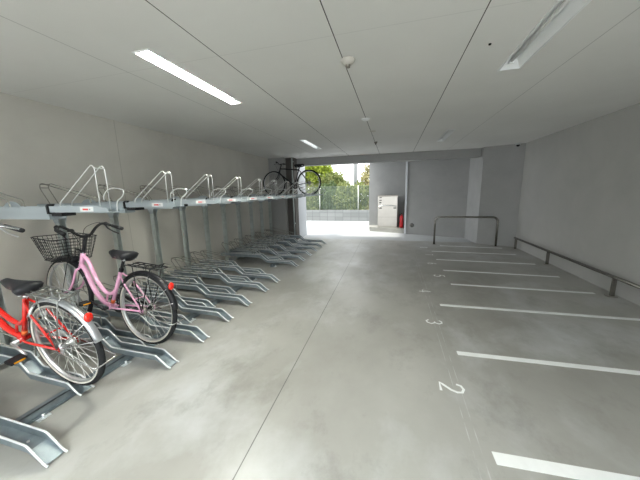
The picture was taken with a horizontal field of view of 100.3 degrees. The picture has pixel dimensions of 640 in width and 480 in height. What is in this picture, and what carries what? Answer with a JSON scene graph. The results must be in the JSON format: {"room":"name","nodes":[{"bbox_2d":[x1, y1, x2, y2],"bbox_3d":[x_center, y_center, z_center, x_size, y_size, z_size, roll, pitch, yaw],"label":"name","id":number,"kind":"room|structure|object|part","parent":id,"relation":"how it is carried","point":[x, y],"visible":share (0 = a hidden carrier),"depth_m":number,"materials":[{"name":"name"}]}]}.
{"room":"parking garage","nodes":[
{"label":"parking garage","id":0,"kind":"room"},
{"bbox_2d":[0,92,269,344],"bbox_3d":[-3.057,-0.206,2.833,0.250,2.430,11.050,1,11,15],"label":"wall","id":1,"kind":"structure","parent":0,"point":[40,142],"depth_m":3.43,"materials":[{"name":"paint"}]},
{"bbox_2d":[268,158,288,234],"bbox_3d":[-1.344,-1.211,8.128,0.740,2.430,0.250,1,11,15],"label":"wall","id":2,"kind":"structure","parent":0,"point":[279,207],"depth_m":7.98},
{"bbox_2d":[285,158,306,239],"bbox_3d":[-0.731,-1.376,8.482,0.250,2.600,1.040,1,11,15],"label":"wall","id":3,"kind":"structure","parent":0,"point":[288,160],"depth_m":8.16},
{"bbox_2d":[291,157,295,234],"bbox_3d":[-0.784,-1.190,7.940,0.050,2.430,0.082,1,11,15],"label":"drain pipe","id":4,"kind":"object","parent":3,"relation":"attached to","point":[291,157],"visible":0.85,"depth_m":7.90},
{"bbox_2d":[0,221,639,479],"bbox_3d":[0.380,-0.083,9.052,28.000,0.200,30.600,1,11,15],"label":"floor","id":5,"kind":"structure","parent":0,"point":[335,370],"depth_m":2.06,"materials":[{"name":"concrete"}]},
{"bbox_2d":[0,416,67,467],"bbox_3d":[-2.281,0.988,1.669,1.696,0.439,0.101,1,11,15],"label":"tray","id":6,"kind":"object","parent":5,"relation":"on","point":[37,442],"visible":1,"depth_m":1.54,"materials":[{"name":"metal"}]},
{"bbox_2d":[0,165,123,345],"bbox_3d":[-2.148,0.298,2.113,1.805,1.655,0.121,1,11,15],"label":"bicycle rack","id":7,"kind":"object","parent":5,"relation":"on","point":[10,210],"visible":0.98,"depth_m":1.93,"materials":[{"name":"silver metal"}]},
{"bbox_3d":[-2.836,0.490,2.339,0.060,1.212,0.060,1,11,15],"label":"post","id":8,"kind":"part","parent":7,"relation":"part of","materials":[{"name":"grey metal"}]},
{"bbox_3d":[-2.470,-0.267,2.145,0.240,0.085,0.006,1,11,15],"label":"wheel guide plate","id":9,"kind":"part","parent":7,"relation":"part of","materials":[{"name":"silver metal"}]},
{"bbox_3d":[-2.481,-0.216,2.108,1.140,0.093,0.120,1,11,15],"label":"fixed rail","id":10,"kind":"part","parent":7,"relation":"part of","materials":[{"name":"silver metal"}]},
{"bbox_2d":[49,205,123,211],"bbox_3d":[-1.648,-0.220,1.877,0.552,0.044,0.106,1,11,15],"label":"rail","id":11,"kind":"object","parent":7,"relation":"on","point":[67,208],"depth_m":1.85,"materials":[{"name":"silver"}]},
{"bbox_3d":[-1.382,-0.273,1.795,0.188,0.154,0.007,1,11,15],"label":"pull handle","id":12,"kind":"part","parent":7,"relation":"part of","materials":[{"name":"silver metal"}]},
{"bbox_2d":[0,299,144,364],"bbox_3d":[-2.510,0.894,3.064,0.120,0.158,3.780,1,11,15],"label":"rail","id":13,"kind":"object","parent":5,"relation":"on","point":[44,340],"visible":0.09,"depth_m":2.49,"materials":[{"name":"metal"}]},
{"bbox_2d":[29,300,178,368],"bbox_3d":[-2.061,0.838,2.466,1.696,0.439,0.101,1,11,15],"label":"tray","id":14,"kind":"object","parent":5,"relation":"on","point":[110,340],"visible":0.59,"depth_m":2.41,"materials":[{"name":"silver metal"}]},
{"bbox_2d":[37,171,187,309],"bbox_3d":[-1.999,0.196,2.654,1.805,1.655,0.121,1,11,15],"label":"bicycle rack","id":15,"kind":"object","parent":5,"relation":"on","point":[128,207],"visible":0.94,"depth_m":2.59,"materials":[{"name":"silver metal"}]},
{"bbox_3d":[-2.687,0.388,2.880,0.060,1.212,0.060,1,11,15],"label":"post","id":16,"kind":"part","parent":15,"relation":"part of","materials":[{"name":"grey metal"}]},
{"bbox_3d":[-2.332,-0.318,2.649,1.140,0.093,0.120,1,11,15],"label":"fixed rail","id":17,"kind":"part","parent":15,"relation":"part of","materials":[{"name":"silver metal"}]},
{"bbox_3d":[-2.321,-0.369,2.686,0.240,0.085,0.006,1,11,15],"label":"wheel guide plate","id":18,"kind":"part","parent":15,"relation":"part of","materials":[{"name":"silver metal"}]},
{"bbox_2d":[125,202,183,206],"bbox_3d":[-1.499,-0.322,2.417,0.552,0.044,0.106,1,11,15],"label":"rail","id":19,"kind":"object","parent":15,"relation":"on","point":[131,204],"depth_m":2.38,"materials":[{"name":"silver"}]},
{"bbox_3d":[-1.233,-0.375,2.336,0.188,0.154,0.007,1,11,15],"label":"pull handle","id":20,"kind":"part","parent":15,"relation":"part of","materials":[{"name":"silver metal"}]},
{"bbox_2d":[15,277,256,424],"bbox_3d":[-1.612,0.963,2.829,0.130,0.066,3.780,1,11,15],"label":"rail","id":21,"kind":"object","parent":5,"relation":"on","point":[40,412],"visible":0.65,"depth_m":1.93,"materials":[{"name":"metal"}]},
{"bbox_2d":[0,331,94,395],"bbox_3d":[-2.355,0.915,2.114,1.316,0.391,0.101,1,11,15],"label":"tray","id":22,"kind":"object","parent":21,"relation":"on","point":[32,366],"visible":0.84,"depth_m":2.10,"materials":[{"name":"metal"}]},
{"bbox_2d":[0,222,115,385],"bbox_3d":[-2.368,0.469,1.986,1.835,1.234,0.616,-1,10,5],"label":"bicycle","id":23,"kind":"object","parent":22,"relation":"on","point":[24,288],"visible":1,"depth_m":1.89,"materials":[{"name":"metal"}]},
{"bbox_3d":[-2.530,-0.084,2.169,0.166,0.128,0.042,-1,10,-1],"label":"brake lever","id":24,"kind":"part","parent":23,"relation":"part of","materials":[{"name":"silver metal"}]},
{"bbox_3d":[-2.275,0.469,1.969,1.022,0.622,0.134,7,17,14],"label":"frame","id":25,"kind":"part","parent":23,"relation":"part of","materials":[{"name":"red paint"}]},
{"bbox_3d":[-2.045,0.753,2.042,0.584,0.183,0.009,7,17,14],"label":"chain","id":26,"kind":"part","parent":23,"relation":"part of","materials":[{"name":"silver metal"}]},
{"bbox_2d":[48,296,158,346],"bbox_3d":[-2.203,0.810,2.668,1.316,0.391,0.101,1,11,15],"label":"tray","id":27,"kind":"object","parent":21,"relation":"on","point":[125,336],"visible":0.44,"depth_m":2.67,"materials":[{"name":"silver metal"}]},
{"bbox_2d":[30,222,183,343],"bbox_3d":[-2.088,0.394,2.615,1.760,1.132,0.532,1,11,11],"label":"bicycle","id":28,"kind":"object","parent":27,"relation":"on","point":[80,266],"visible":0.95,"depth_m":2.54,"materials":[{"name":"metal"}]},
{"bbox_2d":[30,233,96,262],"bbox_3d":[-2.567,0.072,2.700,0.349,0.228,0.419,6,10,17],"label":"basket","id":29,"kind":"object","parent":28,"relation":"on","point":[74,258],"depth_m":2.64,"materials":[{"name":"black metal"}]},
{"bbox_3d":[-2.299,0.044,2.608,0.100,0.214,0.040,6,10,17],"label":"stem","id":30,"kind":"part","parent":28,"relation":"part of","materials":[{"name":"black"}]},
{"bbox_3d":[-2.164,-0.127,2.759,0.175,0.116,0.049,6,10,17],"label":"brake lever","id":31,"kind":"part","parent":28,"relation":"part of","materials":[{"name":"black plastic"}]},
{"bbox_3d":[-1.989,0.415,2.562,0.896,0.524,0.134,6,10,17],"label":"frame","id":32,"kind":"part","parent":28,"relation":"part of","materials":[{"name":"pink paint"}]},
{"bbox_2d":[94,283,191,324],"bbox_3d":[-2.087,0.731,3.086,1.316,0.391,0.101,1,11,15],"label":"tray","id":33,"kind":"object","parent":21,"relation":"on","point":[165,315],"visible":0.37,"depth_m":3.06,"materials":[{"name":"silver metal"}]},
{"bbox_2d":[128,273,215,306],"bbox_3d":[-1.975,0.654,3.494,1.316,0.391,0.101,1,11,15],"label":"tray","id":34,"kind":"object","parent":21,"relation":"on","point":[192,301],"visible":0.42,"depth_m":3.48,"materials":[{"name":"silver metal"}]},
{"bbox_2d":[161,263,236,293],"bbox_3d":[-1.850,0.568,3.949,1.316,0.391,0.101,1,11,15],"label":"tray","id":35,"kind":"object","parent":21,"relation":"on","point":[193,279],"visible":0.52,"depth_m":3.95,"materials":[{"name":"silver metal"}]},
{"bbox_2d":[180,256,252,281],"bbox_3d":[-1.724,0.482,4.404,1.316,0.391,0.101,1,11,15],"label":"tray","id":36,"kind":"object","parent":21,"relation":"on","point":[194,268],"visible":0.58,"depth_m":4.41,"materials":[{"name":"silver metal"}]},
{"bbox_2d":[78,286,209,341],"bbox_3d":[-1.954,0.764,2.855,1.696,0.439,0.101,1,11,15],"label":"tray","id":37,"kind":"object","parent":5,"relation":"on","point":[196,332],"visible":0.65,"depth_m":2.79,"materials":[{"name":"silver metal"}]},
{"bbox_2d":[97,174,225,289],"bbox_3d":[-1.853,0.096,3.185,1.805,1.655,0.121,1,11,15],"label":"bicycle rack","id":38,"kind":"object","parent":5,"relation":"on","point":[117,240],"visible":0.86,"depth_m":3.18,"materials":[{"name":"silver metal"}]},
{"bbox_3d":[-2.540,0.288,3.411,0.060,1.212,0.060,1,11,15],"label":"post","id":39,"kind":"part","parent":38,"relation":"part of","materials":[{"name":"grey metal"}]},
{"bbox_3d":[-2.186,-0.418,3.180,1.140,0.093,0.120,1,11,15],"label":"fixed rail","id":40,"kind":"part","parent":38,"relation":"part of","materials":[{"name":"silver metal"}]},
{"bbox_2d":[173,199,221,203],"bbox_3d":[-1.353,-0.422,2.949,0.552,0.044,0.106,1,11,15],"label":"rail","id":41,"kind":"object","parent":38,"relation":"on","point":[206,201],"depth_m":2.90,"materials":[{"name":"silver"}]},
{"bbox_2d":[113,275,233,321],"bbox_3d":[-1.842,0.687,3.263,1.696,0.439,0.101,1,11,15],"label":"tray","id":42,"kind":"object","parent":5,"relation":"on","point":[183,306],"visible":0.72,"depth_m":3.22,"materials":[{"name":"silver metal"}]},
{"bbox_2d":[140,177,252,279],"bbox_3d":[-1.704,-0.006,3.726,1.805,1.655,0.121,1,11,15],"label":"bicycle rack","id":43,"kind":"object","parent":5,"relation":"on","point":[153,212],"visible":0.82,"depth_m":3.83,"materials":[{"name":"silver metal"}]},
{"bbox_3d":[-2.391,0.186,3.952,0.060,1.212,0.060,1,11,15],"label":"post","id":44,"kind":"part","parent":43,"relation":"part of","materials":[{"name":"grey metal"}]},
{"bbox_3d":[-2.037,-0.520,3.721,1.140,0.093,0.120,1,11,15],"label":"fixed rail","id":45,"kind":"part","parent":43,"relation":"part of","materials":[{"name":"silver metal"}]},
{"bbox_2d":[212,198,248,201],"bbox_3d":[-1.204,-0.524,3.489,0.552,0.044,0.106,1,11,15],"label":"tray","id":46,"kind":"object","parent":43,"relation":"on","point":[222,199],"depth_m":3.43,"materials":[{"name":"grey metal"}]},
{"bbox_2d":[143,266,251,305],"bbox_3d":[-1.729,0.610,3.671,1.696,0.439,0.101,1,11,15],"label":"tray","id":47,"kind":"object","parent":5,"relation":"on","point":[201,288],"visible":0.78,"depth_m":3.64,"materials":[{"name":"silver metal"}]},
{"bbox_2d":[170,257,268,291],"bbox_3d":[-1.599,0.521,4.145,1.696,0.439,0.101,1,11,15],"label":"tray","id":48,"kind":"object","parent":5,"relation":"on","point":[217,275],"visible":0.98,"depth_m":4.14,"materials":[{"name":"silver metal"}]},
{"bbox_2d":[171,179,271,267],"bbox_3d":[-1.558,-0.106,4.257,1.805,1.655,0.121,1,11,15],"label":"bicycle rack","id":49,"kind":"object","parent":5,"relation":"on","point":[181,209],"visible":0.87,"depth_m":4.38,"materials":[{"name":"silver metal"}]},
{"bbox_3d":[-2.245,0.086,4.483,0.060,1.212,0.060,1,11,15],"label":"post","id":50,"kind":"part","parent":49,"relation":"part of","materials":[{"name":"grey metal"}]},
{"bbox_3d":[-1.890,-0.620,4.252,1.140,0.093,0.120,1,11,15],"label":"fixed rail","id":51,"kind":"part","parent":49,"relation":"part of","materials":[{"name":"silver metal"}]},
{"bbox_2d":[232,197,267,199],"bbox_3d":[-1.057,-0.625,4.021,0.552,0.044,0.106,1,11,15],"label":"tray","id":52,"kind":"object","parent":49,"relation":"on","point":[250,198],"depth_m":3.95,"materials":[{"name":"grey metal"}]},
{"bbox_2d":[199,250,265,273],"bbox_3d":[-1.604,0.400,4.840,1.316,0.391,0.101,1,11,15],"label":"tray","id":53,"kind":"object","parent":5,"relation":"on","point":[246,269],"visible":0.76,"depth_m":4.84,"materials":[{"name":"silver metal"}]},
{"bbox_2d":[190,251,279,282],"bbox_3d":[-1.489,0.446,4.543,1.696,0.439,0.101,1,11,15],"label":"tray","id":54,"kind":"object","parent":5,"relation":"on","point":[238,269],"visible":0.91,"depth_m":4.53,"materials":[{"name":"silver metal"}]},
{"bbox_2d":[229,256,240,260],"bbox_3d":[-1.512,0.210,6.687,0.120,0.158,2.580,1,11,15],"label":"rail","id":55,"kind":"object","parent":5,"relation":"on","point":[230,259],"visible":0.02,"depth_m":5.56,"materials":[{"name":"metal"}]},
{"bbox_2d":[195,180,285,259],"bbox_3d":[-1.414,-0.205,4.779,1.805,1.655,0.121,1,11,15],"label":"bicycle rack","id":56,"kind":"object","parent":5,"relation":"on","point":[204,208],"visible":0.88,"depth_m":4.91,"materials":[{"name":"silver metal"}]},
{"bbox_3d":[-2.101,-0.013,5.005,0.060,1.212,0.060,1,11,15],"label":"post","id":57,"kind":"part","parent":56,"relation":"part of","materials":[{"name":"grey metal"}]},
{"bbox_2d":[252,196,282,198],"bbox_3d":[-0.914,-0.723,4.542,0.552,0.044,0.106,1,11,15],"label":"tray","id":58,"kind":"object","parent":56,"relation":"on","point":[269,197],"depth_m":4.47,"materials":[{"name":"grey metal"}]},
{"bbox_2d":[214,181,297,259],"bbox_3d":[-1.270,-0.303,5.300,1.805,1.655,0.121,1,11,15],"label":"bicycle rack","id":59,"kind":"object","parent":5,"relation":"on","point":[223,212],"visible":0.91,"depth_m":5.44,"materials":[{"name":"silver metal"}]},
{"bbox_3d":[-1.957,-0.111,5.526,0.060,1.212,0.060,1,11,15],"label":"post","id":60,"kind":"part","parent":59,"relation":"part of","materials":[{"name":"grey metal"}]},
{"bbox_2d":[278,195,293,197],"bbox_3d":[-0.770,-0.822,5.064,0.552,0.044,0.106,1,11,15],"label":"tray","id":61,"kind":"object","parent":59,"relation":"on","point":[284,196],"depth_m":4.98,"materials":[{"name":"grey metal"}]},
{"bbox_2d":[220,242,298,266],"bbox_3d":[-1.251,0.283,5.406,1.696,0.439,0.101,1,11,15],"label":"tray","id":62,"kind":"object","parent":5,"relation":"on","point":[238,254],"visible":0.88,"depth_m":5.41,"materials":[{"name":"silver metal"}]},
{"bbox_2d":[228,182,306,257],"bbox_3d":[-1.126,-0.402,5.822,1.805,1.655,0.121,1,11,15],"label":"bicycle rack","id":63,"kind":"object","parent":5,"relation":"on","point":[236,203],"visible":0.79,"depth_m":5.95,"materials":[{"name":"silver metal"}]},
{"bbox_3d":[-1.814,-0.210,6.048,0.060,1.212,0.060,1,11,15],"label":"post","id":64,"kind":"part","parent":63,"relation":"part of","materials":[{"name":"grey metal"}]},
{"bbox_2d":[233,238,304,260],"bbox_3d":[-1.133,0.202,5.833,1.696,0.439,0.101,1,11,15],"label":"tray","id":65,"kind":"object","parent":5,"relation":"on","point":[262,249],"visible":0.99,"depth_m":5.81,"materials":[{"name":"silver metal"}]},
{"bbox_2d":[244,235,311,255],"bbox_3d":[-1.010,0.118,6.279,1.696,0.439,0.101,1,11,15],"label":"tray","id":66,"kind":"object","parent":5,"relation":"on","point":[273,245],"visible":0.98,"depth_m":6.25,"materials":[{"name":"silver metal"}]},
{"bbox_2d":[244,183,313,243],"bbox_3d":[-0.983,-0.500,6.343,1.805,1.655,0.121,1,11,15],"label":"bicycle rack","id":67,"kind":"object","parent":5,"relation":"on","point":[250,203],"visible":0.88,"depth_m":6.48,"materials":[{"name":"silver metal"}]},
{"bbox_3d":[-1.670,-0.308,6.570,0.060,1.212,0.060,1,11,15],"label":"post","id":68,"kind":"part","parent":67,"relation":"part of","materials":[{"name":"grey metal"}]},
{"bbox_2d":[255,232,316,250],"bbox_3d":[-0.885,0.032,6.734,1.696,0.439,0.101,1,11,15],"label":"tray","id":69,"kind":"object","parent":5,"relation":"on","point":[290,244],"visible":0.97,"depth_m":6.71,"materials":[{"name":"silver metal"}]},
{"bbox_2d":[254,183,319,238],"bbox_3d":[-0.844,-0.595,6.846,1.805,1.655,0.121,1,11,15],"label":"bicycle rack","id":70,"kind":"object","parent":5,"relation":"on","point":[260,202],"visible":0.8,"depth_m":6.97,"materials":[{"name":"silver metal"}]},
{"bbox_3d":[-1.531,-0.403,7.072,0.060,1.212,0.060,1,11,15],"label":"post","id":71,"kind":"part","parent":70,"relation":"part of","materials":[{"name":"grey metal"}]},
{"bbox_2d":[270,245,306,266],"bbox_3d":[-0.613,0.279,6.452,0.130,0.066,2.580,1,11,15],"label":"rail","id":72,"kind":"object","parent":5,"relation":"on","point":[272,264],"visible":0.3,"depth_m":5.40,"materials":[{"name":"metal"}]},
{"bbox_2d":[229,241,283,259],"bbox_3d":[-1.369,0.239,5.694,1.316,0.391,0.101,1,11,15],"label":"tray","id":73,"kind":"object","parent":72,"relation":"on","point":[230,250],"visible":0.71,"depth_m":5.72,"materials":[{"name":"silver metal"}]},
{"bbox_2d":[242,238,291,254],"bbox_3d":[-1.251,0.158,6.121,1.316,0.391,0.101,1,11,15],"label":"tray","id":74,"kind":"object","parent":72,"relation":"on","point":[244,246],"visible":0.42,"depth_m":6.14,"materials":[{"name":"silver metal"}]},
{"bbox_2d":[249,235,297,249],"bbox_3d":[-1.133,0.078,6.548,1.316,0.391,0.101,1,11,15],"label":"tray","id":75,"kind":"object","parent":72,"relation":"on","point":[291,248],"visible":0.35,"depth_m":6.56,"materials":[{"name":"silver metal"}]},
{"bbox_2d":[257,232,302,245],"bbox_3d":[-1.016,-0.003,6.975,1.316,0.391,0.101,1,11,15],"label":"tray","id":76,"kind":"object","parent":72,"relation":"on","point":[283,239],"visible":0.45,"depth_m":6.98,"materials":[{"name":"silver metal"}]},
{"bbox_2d":[265,230,307,242],"bbox_3d":[-0.898,-0.083,7.401,1.316,0.391,0.101,1,11,15],"label":"tray","id":77,"kind":"object","parent":72,"relation":"on","point":[270,230],"visible":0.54,"depth_m":7.42,"materials":[{"name":"silver metal"}]},
{"bbox_2d":[264,229,322,246],"bbox_3d":[-0.767,-0.048,7.161,1.696,0.439,0.101,1,11,15],"label":"tray","id":78,"kind":"object","parent":5,"relation":"on","point":[268,237],"visible":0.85,"depth_m":7.13,"materials":[{"name":"silver metal"}]},
{"bbox_2d":[264,183,325,235],"bbox_3d":[-0.708,-0.688,7.339,1.805,1.655,0.121,1,11,15],"label":"bicycle rack","id":79,"kind":"object","parent":5,"relation":"on","point":[269,201],"visible":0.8,"depth_m":7.47,"materials":[{"name":"silver metal"}]},
{"bbox_3d":[-1.395,-0.496,7.566,0.060,1.212,0.060,1,11,15],"label":"post","id":80,"kind":"part","parent":79,"relation":"part of","materials":[{"name":"grey metal"}]},
{"bbox_2d":[263,162,320,194],"bbox_3d":[-0.776,-1.639,7.179,1.670,0.883,0.604,1,11,15],"label":"bicycle","id":81,"kind":"object","parent":79,"relation":"on","point":[295,165],"visible":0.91,"depth_m":7.14,"materials":[{"name":"metal"}]},
{"bbox_3d":[-0.709,-1.692,7.151,0.871,0.496,0.134,1,11,15],"label":"frame","id":82,"kind":"part","parent":81,"relation":"part of","materials":[{"name":"black metal"}]},
{"bbox_2d":[269,227,326,243],"bbox_3d":[-0.650,-0.129,7.588,1.696,0.439,0.101,1,11,15],"label":"tray","id":83,"kind":"object","parent":5,"relation":"on","point":[290,236],"visible":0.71,"depth_m":7.55,"materials":[{"name":"silver metal"}]},
{"bbox_2d":[306,184,324,209],"bbox_3d":[-0.315,-2.114,14.590,1.769,1.963,1.349,1,11,15],"label":"shrub","id":84,"kind":"object","parent":5,"relation":"on","point":[314,206],"visible":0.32,"depth_m":14.31,"materials":[{"name":"green plant"}]},
{"bbox_2d":[305,165,335,186],"bbox_3d":[-0.955,-3.793,16.486,3.992,4.505,2.378,0,10,7],"label":"leafy tree","id":85,"kind":"object","parent":5,"relation":"on","point":[320,170],"visible":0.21,"depth_m":15.60,"materials":[{"name":"green plant"}]},
{"bbox_2d":[316,180,336,209],"bbox_3d":[0.501,-2.187,14.469,1.687,2.067,1.314,1,11,15],"label":"shrub","id":86,"kind":"object","parent":5,"relation":"on","point":[330,191],"visible":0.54,"depth_m":14.18,"materials":[{"name":"green plant"}]},
{"bbox_2d":[317,171,348,191],"bbox_3d":[0.812,-2.731,15.689,1.961,2.620,1.671,1,11,15],"label":"leafy tree","id":87,"kind":"object","parent":5,"relation":"on","point":[336,177],"visible":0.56,"depth_m":15.15,"materials":[{"name":"green plant"}]},
{"bbox_2d":[306,210,368,220],"bbox_3d":[-1.876,-1.304,14.003,17.025,0.530,0.200,2,11,18],"label":"wall","id":88,"kind":"structure","parent":5,"relation":"on","point":[312,215],"depth_m":13.03,"materials":[{"name":"grey concrete"}]},
{"bbox_2d":[306,185,368,209],"bbox_3d":[-0.932,-2.110,13.593,13.004,1.160,0.071,2,11,18],"label":"wire fence","id":89,"kind":"object","parent":88,"relation":"on","point":[308,198],"visible":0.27,"depth_m":12.88,"materials":[{"name":"grey metal"}]},
{"bbox_2d":[331,181,357,209],"bbox_3d":[1.458,-2.108,14.149,1.781,2.018,1.431,-1,10,4],"label":"shrub","id":90,"kind":"object","parent":5,"relation":"on","point":[340,204],"visible":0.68,"depth_m":13.87,"materials":[{"name":"green plant"}]},
{"bbox_2d":[354,164,357,183],"bbox_3d":[2.533,-5.080,18.902,0.340,6.000,0.340,1,11,15],"label":"utility pole","id":91,"kind":"object","parent":5,"relation":"on","point":[355,165],"visible":0.32,"depth_m":18.84,"materials":[{"name":"grey concrete"}]},
{"bbox_2d":[346,180,368,209],"bbox_3d":[2.122,-2.134,14.098,1.824,2.081,1.356,1,11,15],"label":"shrub","id":92,"kind":"object","parent":5,"relation":"on","point":[363,189],"visible":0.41,"depth_m":13.79,"materials":[{"name":"green plant"}]},
{"bbox_2d":[359,163,369,189],"bbox_3d":[2.603,-3.089,14.464,1.164,3.674,1.249,-5,11,-19],"label":"leafy tree","id":93,"kind":"object","parent":5,"relation":"on","point":[365,176],"visible":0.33,"depth_m":14.19,"materials":[{"name":"green plant"}]},
{"bbox_2d":[369,225,403,232],"bbox_3d":[2.352,-0.394,9.531,1.260,0.150,0.950,1,11,15],"label":"concrete platform","id":94,"kind":"object","parent":5,"relation":"on","point":[397,229],"depth_m":9.31,"materials":[{"name":"concrete"}]},
{"bbox_2d":[377,195,397,226],"bbox_3d":[2.413,-1.036,9.544,0.690,1.105,0.562,1,11,15],"label":"locker","id":95,"kind":"object","parent":94,"relation":"on","point":[387,204],"visible":0.99,"depth_m":9.32,"materials":[{"name":"silver metal"}]},
{"bbox_3d":[2.348,-1.344,9.273,0.650,0.330,0.020,1,11,15],"label":"door","id":96,"kind":"part","parent":95,"relation":"part of","materials":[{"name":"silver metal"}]},
{"bbox_3d":[2.360,-0.822,9.368,0.650,0.710,0.020,1,11,15],"label":"door","id":97,"kind":"part","parent":95,"relation":"part of","materials":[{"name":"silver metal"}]},
{"bbox_2d":[399,213,402,227],"bbox_3d":[2.786,-0.672,9.165,0.142,0.508,0.120,-8,12,-33],"label":"fire extinguisher","id":98,"kind":"object","parent":94,"relation":"on","point":[401,216],"visible":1,"depth_m":9.13,"materials":[{"name":"red metal"}]},
{"bbox_2d":[439,382,464,393],"bbox_3d":[0.974,1.091,1.974,0.176,0.002,0.103,1,11,15],"label":"painted number","id":99,"kind":"object","parent":5,"relation":"on","point":[463,389],"visible":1,"depth_m":1.97,"materials":[{"name":"white paint"}]},
{"bbox_2d":[433,216,498,246],"bbox_3d":[3.695,-0.235,6.813,1.525,0.749,0.104,2,11,18],"label":"barrier","id":100,"kind":"object","parent":5,"relation":"on","point":[436,218],"visible":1,"depth_m":6.70,"materials":[{"name":"silver metal"}]},
{"bbox_2d":[434,251,515,254],"bbox_3d":[3.445,0.289,6.053,1.701,0.002,0.055,2,11,17],"label":"painted line","id":101,"kind":"object","parent":5,"relation":"on","point":[434,251],"visible":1,"depth_m":6.08,"materials":[{"name":"white paint"}]},
{"bbox_2d":[436,259,535,264],"bbox_3d":[3.244,0.430,5.307,1.731,0.002,0.055,2,11,17],"label":"painted line","id":102,"kind":"object","parent":5,"relation":"on","point":[436,259],"visible":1,"depth_m":5.31,"materials":[{"name":"white paint"}]},
{"bbox_2d":[443,270,558,276],"bbox_3d":[3.045,0.570,4.566,1.721,0.002,0.055,2,11,17],"label":"painted line","id":103,"kind":"object","parent":5,"relation":"on","point":[443,270],"visible":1,"depth_m":4.55,"materials":[{"name":"white paint"}]},
{"bbox_2d":[450,283,594,293],"bbox_3d":[2.871,0.701,3.869,1.785,0.002,0.055,2,11,15],"label":"painted line","id":104,"kind":"object","parent":5,"relation":"on","point":[450,283],"visible":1,"depth_m":3.85,"materials":[{"name":"white paint"}]},
{"bbox_2d":[440,304,639,320],"bbox_3d":[2.547,0.844,3.126,2.115,0.002,0.058,1,11,14],"label":"painted line","id":105,"kind":"object","parent":5,"relation":"on","point":[529,311],"visible":1,"depth_m":3.11,"materials":[{"name":"white paint"}]},
{"bbox_2d":[457,351,639,374],"bbox_3d":[2.273,1.032,2.133,2.156,0.002,0.058,1,11,14],"label":"painted line","id":106,"kind":"object","parent":5,"relation":"on","point":[634,372],"visible":1,"depth_m":2.22,"materials":[{"name":"white paint"}]},
{"bbox_2d":[491,451,639,479],"bbox_3d":[2.014,1.206,1.209,2.187,0.002,0.075,1,11,13],"label":"painted line","id":107,"kind":"object","parent":5,"relation":"on","point":[530,464],"visible":1,"depth_m":1.39,"materials":[{"name":"white paint"}]},
{"bbox_2d":[512,237,639,297],"bbox_3d":[3.754,0.657,3.212,0.100,0.283,6.620,1,11,15],"label":"guard rail","id":108,"kind":"object","parent":5,"relation":"on","point":[614,278],"visible":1,"depth_m":3.81,"materials":[{"name":"silver metal"}]},
{"bbox_3d":[4.251,0.339,4.986,0.044,0.234,0.024,1,11,15],"label":"support post","id":109,"kind":"part","parent":108,"relation":"part of","materials":[{"name":"silver metal"}]},
{"bbox_3d":[3.841,0.620,3.497,0.044,0.234,0.024,1,11,15],"label":"support post","id":110,"kind":"part","parent":108,"relation":"part of","materials":[{"name":"silver metal"}]},
{"bbox_2d":[0,0,639,158],"bbox_3d":[0.208,-1.551,1.901,6.970,0.400,11.470,1,11,15],"label":"ceiling","id":111,"kind":"structure","parent":0,"point":[421,70],"depth_m":2.16,"materials":[{"name":"white paint"}]},
{"bbox_2d":[132,49,241,104],"bbox_3d":[-1.082,-1.445,2.392,0.140,0.086,1.194,1,11,15],"label":"ceiling light","id":112,"kind":"object","parent":111,"relation":"attached to","point":[148,55],"visible":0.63,"depth_m":2.25,"materials":[{"name":"white plastic"}]},
{"bbox_2d":[300,140,320,148],"bbox_3d":[-0.178,-2.067,5.690,0.124,0.086,1.204,1,11,15],"label":"ceiling light","id":113,"kind":"object","parent":111,"relation":"attached to","point":[304,141],"visible":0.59,"depth_m":5.70,"materials":[{"name":"white plastic"}]},
{"bbox_2d":[341,56,354,68],"bbox_3d":[0.213,-1.345,2.038,0.110,0.055,0.110,1,11,15],"label":"smoke detector","id":114,"kind":"object","parent":111,"relation":"attached to","point":[347,61],"visible":1,"depth_m":2.01,"materials":[{"name":"grey plastic"}]},
{"bbox_2d":[437,129,455,141],"bbox_3d":[2.382,-2.014,5.068,0.140,0.086,1.164,1,11,15],"label":"ceiling light","id":115,"kind":"object","parent":111,"relation":"attached to","point":[447,133],"visible":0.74,"depth_m":5.11,"materials":[{"name":"white plastic"}]},
{"bbox_2d":[497,0,591,70],"bbox_3d":[1.438,-1.374,1.680,0.174,0.086,1.214,1,11,15],"label":"ceiling light","id":116,"kind":"object","parent":111,"relation":"attached to","point":[562,12],"visible":0.97,"depth_m":1.77,"materials":[{"name":"white plastic"}]},
{"bbox_2d":[369,161,405,224],"bbox_3d":[2.469,-1.702,9.858,1.270,2.600,0.200,1,11,15],"label":"wall","id":117,"kind":"structure","parent":0,"point":[387,178],"depth_m":9.71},
{"bbox_2d":[297,148,481,165],"bbox_3d":[1.738,-2.303,7.531,4.965,0.210,0.280,1,11,15],"label":"beam","id":118,"kind":"structure","parent":0,"point":[476,152],"depth_m":7.32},
{"bbox_2d":[404,158,469,237],"bbox_3d":[3.678,-1.518,8.695,1.720,2.600,1.840,1,11,15],"label":"wall","id":119,"kind":"structure","parent":0,"point":[435,188],"depth_m":8.10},
{"bbox_2d":[404,161,407,233],"bbox_3d":[2.776,-1.481,8.607,0.052,2.600,0.070,1,11,15],"label":"trim","id":120,"kind":"structure","parent":119,"relation":"attached to","point":[406,161],"depth_m":8.61,"materials":[{"name":"white"}]},
{"bbox_2d":[464,143,525,246],"bbox_3d":[4.637,-1.165,7.105,1.120,2.430,1.480,1,11,15],"label":"wall","id":121,"kind":"structure","parent":0,"point":[495,177],"depth_m":6.61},
{"bbox_2d":[516,103,639,305],"bbox_3d":[3.424,-0.035,1.064,0.250,2.430,11.020,1,11,15],"label":"wall","id":122,"kind":"structure","parent":0,"point":[580,195],"depth_m":4.08,"materials":[{"name":"paint"}]}
]}

